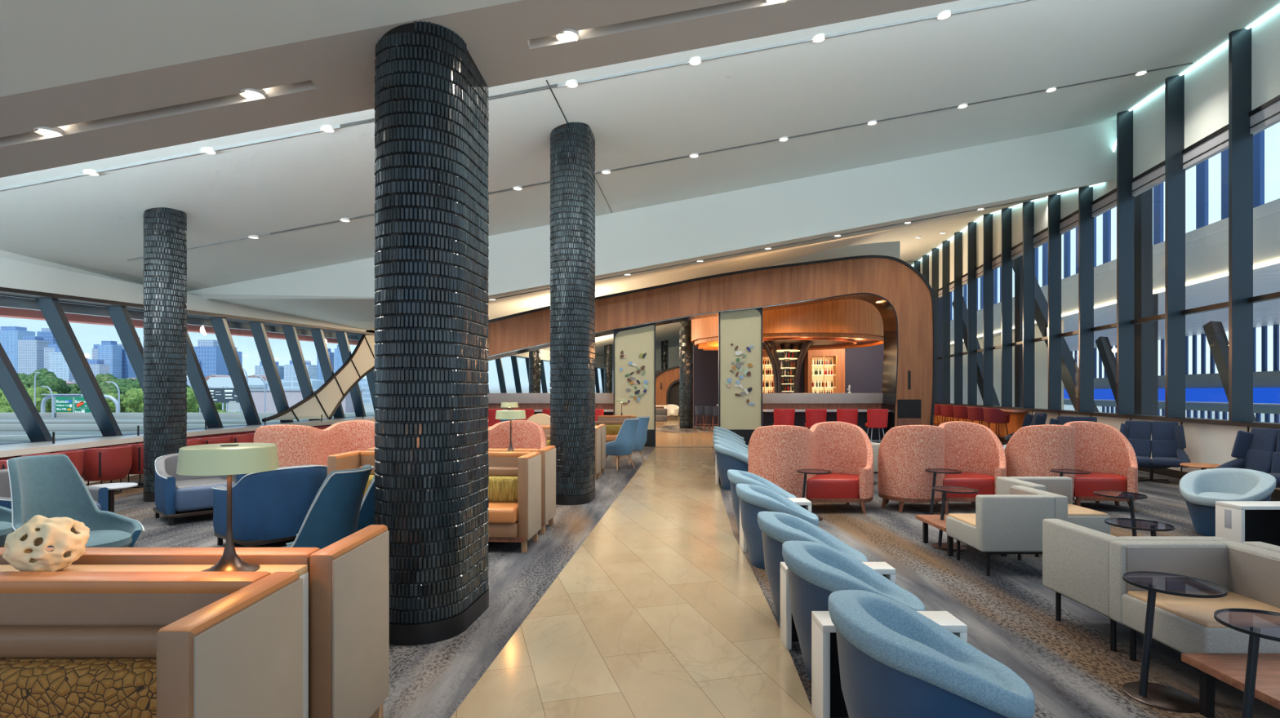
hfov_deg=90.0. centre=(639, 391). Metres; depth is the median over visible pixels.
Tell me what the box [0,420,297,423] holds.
barrier
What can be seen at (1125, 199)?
column
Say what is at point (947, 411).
bar stool
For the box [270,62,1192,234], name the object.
trim
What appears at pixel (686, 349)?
tiled column
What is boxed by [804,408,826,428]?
bar stool
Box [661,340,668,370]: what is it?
tiled column
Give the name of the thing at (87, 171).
recessed light
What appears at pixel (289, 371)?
skyscraper
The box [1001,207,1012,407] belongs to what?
column
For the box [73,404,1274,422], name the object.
ground
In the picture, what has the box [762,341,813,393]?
tower
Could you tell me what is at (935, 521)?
table
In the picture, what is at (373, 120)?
trim
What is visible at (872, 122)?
recessed light
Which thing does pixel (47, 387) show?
street lamp
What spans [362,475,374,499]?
cushion
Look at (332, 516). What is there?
chair
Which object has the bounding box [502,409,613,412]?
countertop
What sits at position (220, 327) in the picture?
column
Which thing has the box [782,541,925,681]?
tub chair
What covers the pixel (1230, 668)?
table
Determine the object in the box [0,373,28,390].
tree
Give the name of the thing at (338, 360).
skyscraper
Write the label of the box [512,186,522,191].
recessed light
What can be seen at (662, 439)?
floor
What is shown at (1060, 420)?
lounge chair
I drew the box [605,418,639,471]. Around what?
chair
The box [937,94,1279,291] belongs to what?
trim
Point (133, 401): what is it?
tree
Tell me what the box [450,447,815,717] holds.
floor
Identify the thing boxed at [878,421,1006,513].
loveseat
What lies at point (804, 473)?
side table
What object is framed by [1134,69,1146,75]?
recessed light
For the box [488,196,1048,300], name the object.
trim
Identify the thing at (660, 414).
lounge chair
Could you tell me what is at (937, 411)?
bar stool
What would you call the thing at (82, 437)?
trim
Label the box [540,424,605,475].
sofa
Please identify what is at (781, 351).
shelf
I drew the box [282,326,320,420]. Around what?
column
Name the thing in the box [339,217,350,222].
recessed light
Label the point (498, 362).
column
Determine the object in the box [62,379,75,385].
house
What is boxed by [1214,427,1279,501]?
lounge chair
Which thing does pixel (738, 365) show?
sculpture
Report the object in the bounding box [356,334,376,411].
column
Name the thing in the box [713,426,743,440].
tub chair
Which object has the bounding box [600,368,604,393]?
window
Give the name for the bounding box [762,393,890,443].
bar counter
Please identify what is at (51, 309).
column
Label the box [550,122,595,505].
tiled column
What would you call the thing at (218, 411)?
tree
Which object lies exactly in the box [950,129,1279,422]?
building
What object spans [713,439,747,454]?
tub chair
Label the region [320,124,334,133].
recessed light
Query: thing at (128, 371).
skyscraper
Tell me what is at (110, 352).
skyscraper
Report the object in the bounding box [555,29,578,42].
recessed light
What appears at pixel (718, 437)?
tub chair
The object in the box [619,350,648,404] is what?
sculpture
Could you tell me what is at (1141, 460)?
seat cushion
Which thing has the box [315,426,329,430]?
counter chair
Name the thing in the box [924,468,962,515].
side table
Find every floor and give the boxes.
[85,426,1279,717]
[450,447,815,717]
[644,415,714,447]
[655,425,712,433]
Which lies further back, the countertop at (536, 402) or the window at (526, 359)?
the window at (526, 359)
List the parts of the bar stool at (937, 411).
backrest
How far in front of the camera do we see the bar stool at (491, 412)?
17.25 m
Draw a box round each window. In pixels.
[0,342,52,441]
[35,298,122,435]
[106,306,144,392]
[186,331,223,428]
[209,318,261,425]
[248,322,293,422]
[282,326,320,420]
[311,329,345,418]
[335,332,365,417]
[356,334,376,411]
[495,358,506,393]
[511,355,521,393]
[524,358,528,382]
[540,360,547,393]
[595,367,599,393]
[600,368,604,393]
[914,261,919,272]
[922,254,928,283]
[931,248,939,402]
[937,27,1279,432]
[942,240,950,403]
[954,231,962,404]
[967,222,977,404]
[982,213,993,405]
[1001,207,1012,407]
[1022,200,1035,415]
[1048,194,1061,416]
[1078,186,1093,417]
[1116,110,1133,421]
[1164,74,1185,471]
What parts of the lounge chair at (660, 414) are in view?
backrest, seat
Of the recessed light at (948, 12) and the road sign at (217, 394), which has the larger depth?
the road sign at (217, 394)
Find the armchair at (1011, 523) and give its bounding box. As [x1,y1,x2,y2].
[946,485,1067,576]
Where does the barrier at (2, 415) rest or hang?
on the road deck
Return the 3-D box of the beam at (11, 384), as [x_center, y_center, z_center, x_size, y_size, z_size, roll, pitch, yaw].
[-10.096,-0.381,10.777,0.299,2.442,2.686,0,0,4]
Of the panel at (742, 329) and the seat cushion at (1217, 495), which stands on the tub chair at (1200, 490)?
the seat cushion at (1217, 495)
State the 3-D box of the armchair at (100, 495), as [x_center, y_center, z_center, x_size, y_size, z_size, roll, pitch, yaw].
[-6.130,1.199,6.502,0.860,0.801,0.853,0,0,12]
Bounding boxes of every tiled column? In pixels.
[142,207,186,502]
[374,21,488,645]
[528,349,540,393]
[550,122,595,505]
[604,344,612,393]
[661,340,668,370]
[679,320,693,428]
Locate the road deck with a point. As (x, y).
(2, 433)
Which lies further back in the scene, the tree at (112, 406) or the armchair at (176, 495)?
the tree at (112, 406)
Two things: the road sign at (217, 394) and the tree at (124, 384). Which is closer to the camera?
the road sign at (217, 394)
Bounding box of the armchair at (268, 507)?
[211,464,327,547]
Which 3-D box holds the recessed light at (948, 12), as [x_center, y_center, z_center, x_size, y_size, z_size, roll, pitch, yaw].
[3.752,-4.654,7.900,0.156,0.040,0.156,0,0,0]
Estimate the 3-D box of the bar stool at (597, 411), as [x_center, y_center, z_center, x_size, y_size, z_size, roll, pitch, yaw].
[-1.275,1.036,17.522,0.588,1.132,0.586,0,0,0]
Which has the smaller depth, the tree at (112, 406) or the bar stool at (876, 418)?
the bar stool at (876, 418)
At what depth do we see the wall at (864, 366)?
29.30 m
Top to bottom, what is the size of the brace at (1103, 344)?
3.539 m
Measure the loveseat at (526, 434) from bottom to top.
1.161 m
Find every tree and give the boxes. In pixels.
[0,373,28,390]
[0,390,44,409]
[0,409,12,413]
[2,394,48,413]
[21,368,74,412]
[26,386,57,413]
[66,382,79,399]
[78,373,123,394]
[99,377,133,395]
[103,392,125,413]
[120,387,143,413]
[124,377,141,413]
[186,386,201,413]
[213,402,228,410]
[217,409,228,413]
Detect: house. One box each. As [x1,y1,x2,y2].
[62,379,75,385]
[204,374,230,381]
[247,374,266,381]
[280,377,324,389]
[358,378,368,385]
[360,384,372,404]
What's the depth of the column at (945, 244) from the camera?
26.11 m
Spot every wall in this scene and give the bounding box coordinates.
[0,257,613,369]
[612,346,679,393]
[693,275,942,426]
[773,241,899,266]
[912,8,1279,288]
[1026,410,1279,489]
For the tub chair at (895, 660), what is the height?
0.727 m
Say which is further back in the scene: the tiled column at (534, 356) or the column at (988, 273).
the tiled column at (534, 356)
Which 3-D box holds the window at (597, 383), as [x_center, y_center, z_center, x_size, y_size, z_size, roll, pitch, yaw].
[-3.506,-0.830,56.222,0.294,3.340,3.615,0,0,11]
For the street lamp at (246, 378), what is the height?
16.207 m
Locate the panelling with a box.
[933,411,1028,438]
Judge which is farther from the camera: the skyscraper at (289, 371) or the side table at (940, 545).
the skyscraper at (289, 371)
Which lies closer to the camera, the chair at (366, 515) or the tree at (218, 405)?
the chair at (366, 515)
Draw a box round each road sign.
[54,396,73,413]
[74,396,91,413]
[208,386,224,410]
[224,386,240,412]
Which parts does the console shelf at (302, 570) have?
panel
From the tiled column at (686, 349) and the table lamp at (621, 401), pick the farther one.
the tiled column at (686, 349)
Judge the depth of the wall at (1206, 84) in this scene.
11.60 m
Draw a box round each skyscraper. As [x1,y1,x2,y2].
[0,326,35,373]
[17,336,49,374]
[36,328,57,343]
[44,343,58,371]
[49,347,74,381]
[87,360,109,377]
[92,344,99,359]
[97,341,122,378]
[117,344,137,378]
[193,339,228,377]
[228,347,242,375]
[254,361,284,379]
[284,360,317,379]
[316,348,333,380]
[334,345,342,373]
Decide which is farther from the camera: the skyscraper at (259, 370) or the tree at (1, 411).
the skyscraper at (259, 370)
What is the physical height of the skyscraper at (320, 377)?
113.178 m
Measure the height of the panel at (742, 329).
4.188 m
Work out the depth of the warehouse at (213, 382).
420.00 m
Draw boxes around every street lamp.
[34,372,40,407]
[40,386,53,413]
[106,381,119,413]
[242,368,248,384]
[253,375,266,413]
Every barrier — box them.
[0,413,374,417]
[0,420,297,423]
[0,424,244,431]
[0,435,102,440]
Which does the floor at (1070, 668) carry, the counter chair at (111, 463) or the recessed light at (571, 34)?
the counter chair at (111, 463)
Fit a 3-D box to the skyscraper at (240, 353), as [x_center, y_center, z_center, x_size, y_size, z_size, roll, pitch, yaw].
[-875.918,-41.415,1364.766,36.914,106.030,29.531,0,0,0]
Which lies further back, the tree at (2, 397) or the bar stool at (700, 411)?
the tree at (2, 397)
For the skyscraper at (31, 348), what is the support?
on the ground
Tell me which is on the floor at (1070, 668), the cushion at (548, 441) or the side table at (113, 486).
the side table at (113, 486)
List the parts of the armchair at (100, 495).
seat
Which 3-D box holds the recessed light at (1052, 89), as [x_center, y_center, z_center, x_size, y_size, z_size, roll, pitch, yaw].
[7.192,-5.291,11.200,0.164,0.042,0.164,0,0,0]
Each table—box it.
[88,482,137,512]
[655,405,668,418]
[715,454,720,484]
[739,497,811,551]
[780,562,895,649]
[796,469,831,520]
[811,611,967,717]
[915,515,1006,556]
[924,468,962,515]
[931,485,978,551]
[1049,469,1090,476]
[1093,490,1147,536]
[1104,518,1174,536]
[1122,571,1227,713]
[1179,462,1221,470]
[1181,653,1279,717]
[1213,608,1279,717]
[1215,501,1279,546]
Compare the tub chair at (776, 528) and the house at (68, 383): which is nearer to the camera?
the tub chair at (776, 528)
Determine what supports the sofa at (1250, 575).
on the floor at (1070, 668)
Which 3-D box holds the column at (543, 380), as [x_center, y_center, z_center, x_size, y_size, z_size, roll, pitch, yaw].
[-6.146,-0.830,43.022,0.294,3.340,3.615,0,0,11]
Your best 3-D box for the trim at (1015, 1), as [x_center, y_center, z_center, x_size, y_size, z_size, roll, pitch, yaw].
[2.947,-4.511,7.900,7.940,1.516,0.012,0,0,0]
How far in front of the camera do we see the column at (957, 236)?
24.51 m
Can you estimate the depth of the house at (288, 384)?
528.85 m
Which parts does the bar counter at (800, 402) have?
panel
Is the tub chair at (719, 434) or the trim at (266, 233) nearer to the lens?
the trim at (266, 233)
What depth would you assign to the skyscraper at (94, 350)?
1400.16 m
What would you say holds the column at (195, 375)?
in the wall
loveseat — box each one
[253,420,375,467]
[487,420,546,449]
[747,421,873,514]
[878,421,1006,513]
[1004,421,1137,512]
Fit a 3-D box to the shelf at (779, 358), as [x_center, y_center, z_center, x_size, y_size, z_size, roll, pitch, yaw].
[5.550,-1.235,24.200,0.793,0.030,0.793,0,0,0]
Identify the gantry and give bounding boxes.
[40,394,118,413]
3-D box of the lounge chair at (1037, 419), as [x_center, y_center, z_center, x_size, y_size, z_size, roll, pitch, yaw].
[10.000,1.071,16.600,0.800,1.054,1.040,0,0,15]
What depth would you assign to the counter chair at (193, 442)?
11.45 m
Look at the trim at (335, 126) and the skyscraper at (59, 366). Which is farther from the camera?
the skyscraper at (59, 366)
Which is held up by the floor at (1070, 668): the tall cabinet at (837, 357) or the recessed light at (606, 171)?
the tall cabinet at (837, 357)
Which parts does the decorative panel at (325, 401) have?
edge trim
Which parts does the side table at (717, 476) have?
panel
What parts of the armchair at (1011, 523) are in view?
leg, seat, leg, under frame, arm, leg, backrest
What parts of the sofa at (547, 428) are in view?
backrest, arm, panel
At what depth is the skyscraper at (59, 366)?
1300.01 m
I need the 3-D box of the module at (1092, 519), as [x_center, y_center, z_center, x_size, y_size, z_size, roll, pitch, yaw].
[4.140,1.250,6.452,0.750,0.700,0.665,0,0,0]
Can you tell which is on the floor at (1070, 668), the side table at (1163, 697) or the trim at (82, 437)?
the side table at (1163, 697)
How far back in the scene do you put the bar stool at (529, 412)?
17.27 m
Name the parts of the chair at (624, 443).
leg, leg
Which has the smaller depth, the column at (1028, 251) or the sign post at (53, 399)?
the column at (1028, 251)
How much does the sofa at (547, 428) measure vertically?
0.953 m
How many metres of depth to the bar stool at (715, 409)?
25.61 m
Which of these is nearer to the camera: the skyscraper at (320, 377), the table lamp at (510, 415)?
the table lamp at (510, 415)
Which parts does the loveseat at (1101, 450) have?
leg, seat, frame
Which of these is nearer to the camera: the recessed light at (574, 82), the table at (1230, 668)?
the table at (1230, 668)
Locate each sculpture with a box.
[2,515,89,571]
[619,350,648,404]
[725,343,754,404]
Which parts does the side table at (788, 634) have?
panel, panel, panel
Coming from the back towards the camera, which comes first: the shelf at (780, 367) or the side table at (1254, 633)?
the shelf at (780, 367)
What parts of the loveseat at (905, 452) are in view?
leg, leg, frame, leg, seat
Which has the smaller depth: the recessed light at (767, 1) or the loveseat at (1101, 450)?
the recessed light at (767, 1)
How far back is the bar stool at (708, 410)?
25.78 m
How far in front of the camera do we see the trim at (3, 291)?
12.22 m
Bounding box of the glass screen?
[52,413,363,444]
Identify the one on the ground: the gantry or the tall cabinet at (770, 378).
the gantry
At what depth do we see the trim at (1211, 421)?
12.54 m
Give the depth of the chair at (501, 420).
14.77 m
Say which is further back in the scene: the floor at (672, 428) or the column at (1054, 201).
the floor at (672, 428)
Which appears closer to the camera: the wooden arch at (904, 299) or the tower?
the wooden arch at (904, 299)
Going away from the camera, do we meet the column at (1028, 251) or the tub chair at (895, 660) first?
the tub chair at (895, 660)
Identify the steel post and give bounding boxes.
[1014,255,1022,407]
[1133,187,1152,415]
[1152,293,1158,415]
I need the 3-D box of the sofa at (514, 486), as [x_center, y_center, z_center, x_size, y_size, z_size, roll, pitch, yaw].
[-2.120,1.123,6.645,2.072,0.953,0.650,0,0,4]
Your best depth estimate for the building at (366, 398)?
595.48 m
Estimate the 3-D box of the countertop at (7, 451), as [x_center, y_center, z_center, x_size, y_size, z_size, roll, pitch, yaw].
[-9.135,1.220,13.000,1.868,0.760,20.118,0,0,3]
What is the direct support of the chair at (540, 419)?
on the floor at (1070, 668)
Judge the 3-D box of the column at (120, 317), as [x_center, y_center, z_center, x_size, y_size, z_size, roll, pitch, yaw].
[-9.909,-0.423,13.437,0.299,2.526,2.686,0,0,4]
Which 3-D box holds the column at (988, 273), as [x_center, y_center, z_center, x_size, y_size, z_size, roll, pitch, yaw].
[11.765,-2.235,22.111,0.294,7.389,1.644,0,0,11]
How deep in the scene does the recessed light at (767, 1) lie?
4.45 m
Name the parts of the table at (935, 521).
leg, leg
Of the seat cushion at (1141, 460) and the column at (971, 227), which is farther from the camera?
the column at (971, 227)
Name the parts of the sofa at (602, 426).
arm, panel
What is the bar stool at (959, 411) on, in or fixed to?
on the floor at (1070, 668)
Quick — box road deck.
[0,417,308,443]
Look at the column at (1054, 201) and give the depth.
16.51 m
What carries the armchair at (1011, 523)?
on the floor at (1070, 668)
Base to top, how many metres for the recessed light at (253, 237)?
0.042 m
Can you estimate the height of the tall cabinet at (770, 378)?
3.500 m
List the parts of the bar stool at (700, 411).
backrest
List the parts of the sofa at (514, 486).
arm, backrest, seat, plinth rail, leg, arm, panel, leg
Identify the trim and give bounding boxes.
[0,125,340,191]
[0,287,374,335]
[0,295,358,340]
[0,306,358,345]
[0,414,374,444]
[127,233,270,260]
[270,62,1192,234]
[339,118,374,125]
[340,120,374,128]
[488,84,557,97]
[488,85,557,100]
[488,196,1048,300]
[546,80,612,213]
[557,0,1031,88]
[653,446,714,448]
[934,402,1279,429]
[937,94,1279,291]
[937,111,1279,296]
[938,100,1279,297]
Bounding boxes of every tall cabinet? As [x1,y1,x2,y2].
[762,351,774,393]
[804,348,844,393]
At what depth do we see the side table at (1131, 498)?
6.23 m
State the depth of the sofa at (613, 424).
17.16 m
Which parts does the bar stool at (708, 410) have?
backrest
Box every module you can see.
[871,442,879,473]
[995,476,1110,557]
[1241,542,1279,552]
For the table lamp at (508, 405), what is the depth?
11.99 m
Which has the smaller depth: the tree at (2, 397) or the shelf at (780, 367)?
the shelf at (780, 367)
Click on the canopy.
(851, 323)
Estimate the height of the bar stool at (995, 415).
1.115 m
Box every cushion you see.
[0,658,156,717]
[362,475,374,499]
[488,475,517,502]
[488,502,517,524]
[546,440,551,446]
[605,424,622,435]
[605,435,617,441]
[1004,435,1012,440]
[1136,456,1151,466]
[1151,457,1181,467]
[1199,492,1243,498]
[1267,472,1279,485]
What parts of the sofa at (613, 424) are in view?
backrest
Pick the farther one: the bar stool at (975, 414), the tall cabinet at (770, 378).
the tall cabinet at (770, 378)
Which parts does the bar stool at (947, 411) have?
backrest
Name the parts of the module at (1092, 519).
backrest, arm, seat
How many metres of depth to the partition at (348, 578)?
2.62 m
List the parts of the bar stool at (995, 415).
backrest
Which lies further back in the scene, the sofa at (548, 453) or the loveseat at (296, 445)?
the loveseat at (296, 445)
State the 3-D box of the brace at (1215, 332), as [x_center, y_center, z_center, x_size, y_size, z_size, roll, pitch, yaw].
[17.232,-0.552,18.729,0.374,3.146,1.744,0,0,11]
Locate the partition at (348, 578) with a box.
[0,524,389,717]
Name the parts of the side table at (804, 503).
panel, panel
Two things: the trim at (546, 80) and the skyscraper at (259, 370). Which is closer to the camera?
the trim at (546, 80)
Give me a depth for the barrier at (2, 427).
78.00 m
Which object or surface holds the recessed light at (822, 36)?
in the ceiling at (1043, 144)
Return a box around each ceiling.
[0,0,959,177]
[0,0,1279,370]
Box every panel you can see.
[262,334,375,422]
[613,323,655,446]
[718,308,762,445]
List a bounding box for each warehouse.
[206,377,264,408]
[249,389,364,413]
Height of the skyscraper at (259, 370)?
77.475 m
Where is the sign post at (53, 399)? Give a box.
[52,398,54,417]
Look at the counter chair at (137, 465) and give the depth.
10.50 m
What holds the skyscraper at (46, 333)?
on the ground
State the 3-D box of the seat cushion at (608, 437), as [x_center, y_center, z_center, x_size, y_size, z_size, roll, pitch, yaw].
[-0.685,1.225,16.945,0.920,0.150,0.480,0,0,4]
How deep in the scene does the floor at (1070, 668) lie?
4.85 m
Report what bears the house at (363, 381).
on the ground
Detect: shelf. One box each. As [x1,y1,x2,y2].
[0,564,308,717]
[776,350,799,352]
[778,358,797,359]
[780,367,795,368]
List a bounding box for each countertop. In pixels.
[0,416,375,484]
[487,393,613,415]
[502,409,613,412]
[762,409,890,412]
[966,406,1026,412]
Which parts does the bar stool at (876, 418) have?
backrest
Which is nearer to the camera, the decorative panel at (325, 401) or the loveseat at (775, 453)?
the loveseat at (775, 453)
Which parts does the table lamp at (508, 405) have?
lamp shade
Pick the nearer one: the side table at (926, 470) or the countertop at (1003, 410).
the side table at (926, 470)
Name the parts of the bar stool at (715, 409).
backrest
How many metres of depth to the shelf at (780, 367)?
24.05 m
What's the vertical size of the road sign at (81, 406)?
4.453 m
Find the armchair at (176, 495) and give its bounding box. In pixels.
[152,453,244,525]
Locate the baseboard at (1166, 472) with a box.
[933,424,1279,499]
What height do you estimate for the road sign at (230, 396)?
13.138 m
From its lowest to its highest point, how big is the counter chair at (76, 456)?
0.740 m
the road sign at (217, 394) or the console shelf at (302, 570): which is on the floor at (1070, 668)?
the console shelf at (302, 570)
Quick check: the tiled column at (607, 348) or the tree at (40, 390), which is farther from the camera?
the tree at (40, 390)
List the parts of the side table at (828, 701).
panel, panel, panel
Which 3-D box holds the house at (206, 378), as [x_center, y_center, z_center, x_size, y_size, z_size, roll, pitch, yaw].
[-351.153,-1.056,532.631,25.613,25.312,20.000,0,0,0]
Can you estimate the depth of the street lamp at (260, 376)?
129.89 m
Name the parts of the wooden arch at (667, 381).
trim, trim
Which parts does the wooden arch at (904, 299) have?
cupboard door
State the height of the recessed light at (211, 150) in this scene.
0.040 m
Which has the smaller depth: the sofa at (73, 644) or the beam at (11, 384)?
the sofa at (73, 644)
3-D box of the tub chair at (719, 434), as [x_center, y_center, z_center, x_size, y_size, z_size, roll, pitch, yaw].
[1.930,1.236,13.600,0.744,0.727,0.796,0,0,6]
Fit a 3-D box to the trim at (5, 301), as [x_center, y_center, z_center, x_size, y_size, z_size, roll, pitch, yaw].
[-8.186,-1.717,29.136,2.238,1.505,64.587,0,0,8]
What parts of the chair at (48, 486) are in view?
seat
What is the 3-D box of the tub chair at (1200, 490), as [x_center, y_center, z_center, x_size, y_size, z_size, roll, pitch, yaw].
[6.500,1.236,7.100,0.744,0.727,0.796,0,0,-25]
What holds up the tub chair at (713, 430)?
on the floor at (1070, 668)
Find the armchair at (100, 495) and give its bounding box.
[0,469,111,547]
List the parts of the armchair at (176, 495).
leg, leg, frame, seat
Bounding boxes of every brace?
[951,296,999,406]
[1012,259,1098,412]
[1095,336,1116,404]
[1202,320,1257,422]
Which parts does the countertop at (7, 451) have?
panel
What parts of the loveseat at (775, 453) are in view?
seat, frame, leg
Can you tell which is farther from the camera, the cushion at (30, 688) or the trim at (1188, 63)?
the trim at (1188, 63)
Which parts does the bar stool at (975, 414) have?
backrest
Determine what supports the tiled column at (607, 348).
on the floor at (1070, 668)
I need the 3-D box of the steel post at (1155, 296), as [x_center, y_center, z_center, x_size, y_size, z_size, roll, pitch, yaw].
[17.929,1.100,22.455,0.250,9.000,0.300,0,0,0]
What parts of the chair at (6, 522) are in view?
seat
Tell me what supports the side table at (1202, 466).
on the floor at (1070, 668)
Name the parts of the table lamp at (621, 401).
lamp shade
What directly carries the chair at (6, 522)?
on the floor at (1070, 668)
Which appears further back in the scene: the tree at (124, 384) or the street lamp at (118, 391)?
the tree at (124, 384)
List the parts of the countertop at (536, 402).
panel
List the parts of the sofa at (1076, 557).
leg, backrest, leg, arm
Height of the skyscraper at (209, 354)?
117.006 m
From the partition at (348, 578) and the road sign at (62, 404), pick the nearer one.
the partition at (348, 578)
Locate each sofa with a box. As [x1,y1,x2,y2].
[0,571,302,717]
[327,450,541,553]
[367,445,555,534]
[487,426,600,481]
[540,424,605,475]
[595,415,636,453]
[1042,519,1231,651]
[1109,540,1279,661]
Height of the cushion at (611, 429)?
0.270 m
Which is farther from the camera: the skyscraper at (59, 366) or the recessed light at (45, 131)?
the skyscraper at (59, 366)
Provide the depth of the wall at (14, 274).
11.40 m
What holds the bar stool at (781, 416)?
on the floor at (1070, 668)
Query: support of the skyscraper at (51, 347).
on the ground
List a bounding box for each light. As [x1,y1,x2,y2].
[33,126,63,137]
[82,168,99,176]
[200,146,216,154]
[240,88,265,99]
[248,235,258,239]
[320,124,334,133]
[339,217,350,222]
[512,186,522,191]
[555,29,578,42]
[564,79,577,88]
[601,168,610,174]
[688,56,701,65]
[688,152,698,158]
[765,0,787,4]
[778,136,788,142]
[812,33,825,43]
[866,120,876,125]
[911,4,1279,266]
[937,9,951,19]
[957,102,968,108]
[1045,86,1056,93]
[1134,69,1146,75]
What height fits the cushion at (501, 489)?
0.270 m
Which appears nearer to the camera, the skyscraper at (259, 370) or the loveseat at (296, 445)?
the loveseat at (296, 445)
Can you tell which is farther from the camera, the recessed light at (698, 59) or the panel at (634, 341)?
the panel at (634, 341)
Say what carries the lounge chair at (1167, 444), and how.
on the floor at (1070, 668)
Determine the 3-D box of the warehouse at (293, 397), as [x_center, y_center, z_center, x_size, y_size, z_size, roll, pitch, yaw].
[-176.891,5.200,340.250,52.000,12.800,21.500,0,0,0]
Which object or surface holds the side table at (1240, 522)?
on the floor at (1070, 668)
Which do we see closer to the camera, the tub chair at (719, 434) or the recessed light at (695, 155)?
the recessed light at (695, 155)
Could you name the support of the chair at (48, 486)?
on the floor at (1070, 668)
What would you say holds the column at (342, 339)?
in the wall
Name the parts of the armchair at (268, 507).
leg, frame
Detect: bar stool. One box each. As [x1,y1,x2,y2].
[487,408,502,426]
[513,408,533,420]
[542,408,551,416]
[594,408,604,421]
[694,406,710,430]
[703,406,718,431]
[711,406,718,430]
[773,408,795,426]
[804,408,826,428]
[836,408,857,425]
[865,408,888,443]
[933,404,948,426]
[940,404,959,422]
[952,405,968,422]
[967,406,990,429]
[982,408,1009,439]
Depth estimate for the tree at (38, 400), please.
207.38 m
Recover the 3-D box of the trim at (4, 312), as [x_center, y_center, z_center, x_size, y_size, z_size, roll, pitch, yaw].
[-8.876,-1.632,29.136,2.456,1.535,64.616,0,0,8]
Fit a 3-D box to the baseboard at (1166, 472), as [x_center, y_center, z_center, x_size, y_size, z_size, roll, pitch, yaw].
[13.238,1.530,29.000,0.226,0.140,65.152,0,0,11]
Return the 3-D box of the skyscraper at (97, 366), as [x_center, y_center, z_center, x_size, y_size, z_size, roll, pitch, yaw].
[-1072.266,-25.555,1262.500,31.250,74.311,25.000,0,0,0]
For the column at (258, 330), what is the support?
in the wall
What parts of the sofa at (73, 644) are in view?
backrest, arm, panel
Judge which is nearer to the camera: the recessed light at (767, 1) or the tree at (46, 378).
the recessed light at (767, 1)
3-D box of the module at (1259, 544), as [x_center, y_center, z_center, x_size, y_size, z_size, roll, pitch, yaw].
[3.990,1.250,3.527,0.750,0.700,0.665,0,0,0]
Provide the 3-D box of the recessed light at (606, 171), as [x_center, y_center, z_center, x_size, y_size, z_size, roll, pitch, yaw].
[-0.595,-3.850,11.200,0.164,0.042,0.164,0,0,0]
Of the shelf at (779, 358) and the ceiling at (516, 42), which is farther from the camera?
the shelf at (779, 358)
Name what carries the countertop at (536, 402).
on the floor at (1070, 668)
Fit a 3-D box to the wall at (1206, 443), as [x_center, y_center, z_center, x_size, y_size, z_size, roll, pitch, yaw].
[13.253,1.005,29.000,0.197,0.910,65.146,0,0,11]
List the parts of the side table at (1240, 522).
socket plate, panel, panel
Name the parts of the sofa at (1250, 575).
leg, under frame, arm, seat, backrest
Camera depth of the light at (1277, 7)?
12.13 m
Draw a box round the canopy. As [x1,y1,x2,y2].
[691,298,884,351]
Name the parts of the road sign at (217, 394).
post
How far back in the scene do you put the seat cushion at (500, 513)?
6.27 m
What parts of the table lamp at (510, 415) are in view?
lamp shade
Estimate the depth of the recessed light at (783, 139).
11.18 m
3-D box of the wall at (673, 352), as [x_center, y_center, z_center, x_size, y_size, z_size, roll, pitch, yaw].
[8.265,-2.800,61.650,21.930,8.800,0.300,0,0,0]
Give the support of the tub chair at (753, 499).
on the floor at (1070, 668)
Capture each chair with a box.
[0,459,7,470]
[0,506,12,547]
[6,454,144,547]
[21,449,84,477]
[81,444,133,494]
[128,443,143,488]
[186,438,202,446]
[200,435,231,444]
[227,432,254,443]
[281,464,373,549]
[296,475,375,535]
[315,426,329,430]
[500,419,514,422]
[527,413,550,425]
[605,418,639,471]
[613,416,649,465]
[655,408,667,422]
[663,404,679,419]
[712,429,745,444]
[712,435,747,451]
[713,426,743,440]
[713,432,748,448]
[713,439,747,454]
[714,444,747,490]
[727,469,796,534]
[736,483,818,569]
[757,511,868,621]
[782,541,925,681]
[828,590,1035,717]
[1004,412,1047,440]
[1048,416,1097,425]
[1120,421,1191,483]
[1179,467,1275,536]
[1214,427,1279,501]
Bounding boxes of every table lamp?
[176,442,279,571]
[495,409,525,451]
[500,402,518,421]
[615,399,627,415]
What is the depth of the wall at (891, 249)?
19.90 m
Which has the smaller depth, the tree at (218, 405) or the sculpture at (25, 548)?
the sculpture at (25, 548)
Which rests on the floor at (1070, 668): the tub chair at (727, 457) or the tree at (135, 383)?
the tub chair at (727, 457)
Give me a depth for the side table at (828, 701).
3.10 m
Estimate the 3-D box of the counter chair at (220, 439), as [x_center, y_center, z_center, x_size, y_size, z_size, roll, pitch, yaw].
[-8.166,1.226,12.211,0.606,0.740,0.695,0,0,-18]
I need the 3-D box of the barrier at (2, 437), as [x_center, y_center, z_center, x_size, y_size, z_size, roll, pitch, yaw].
[-207.000,4.525,62.250,386.000,0.550,0.500,0,0,0]
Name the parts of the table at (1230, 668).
leg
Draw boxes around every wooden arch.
[487,255,936,439]
[655,365,679,415]
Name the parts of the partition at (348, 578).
backrest, arm, panel, leg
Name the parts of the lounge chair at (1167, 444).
arm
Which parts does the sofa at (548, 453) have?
backrest, leg, arm, panel, leg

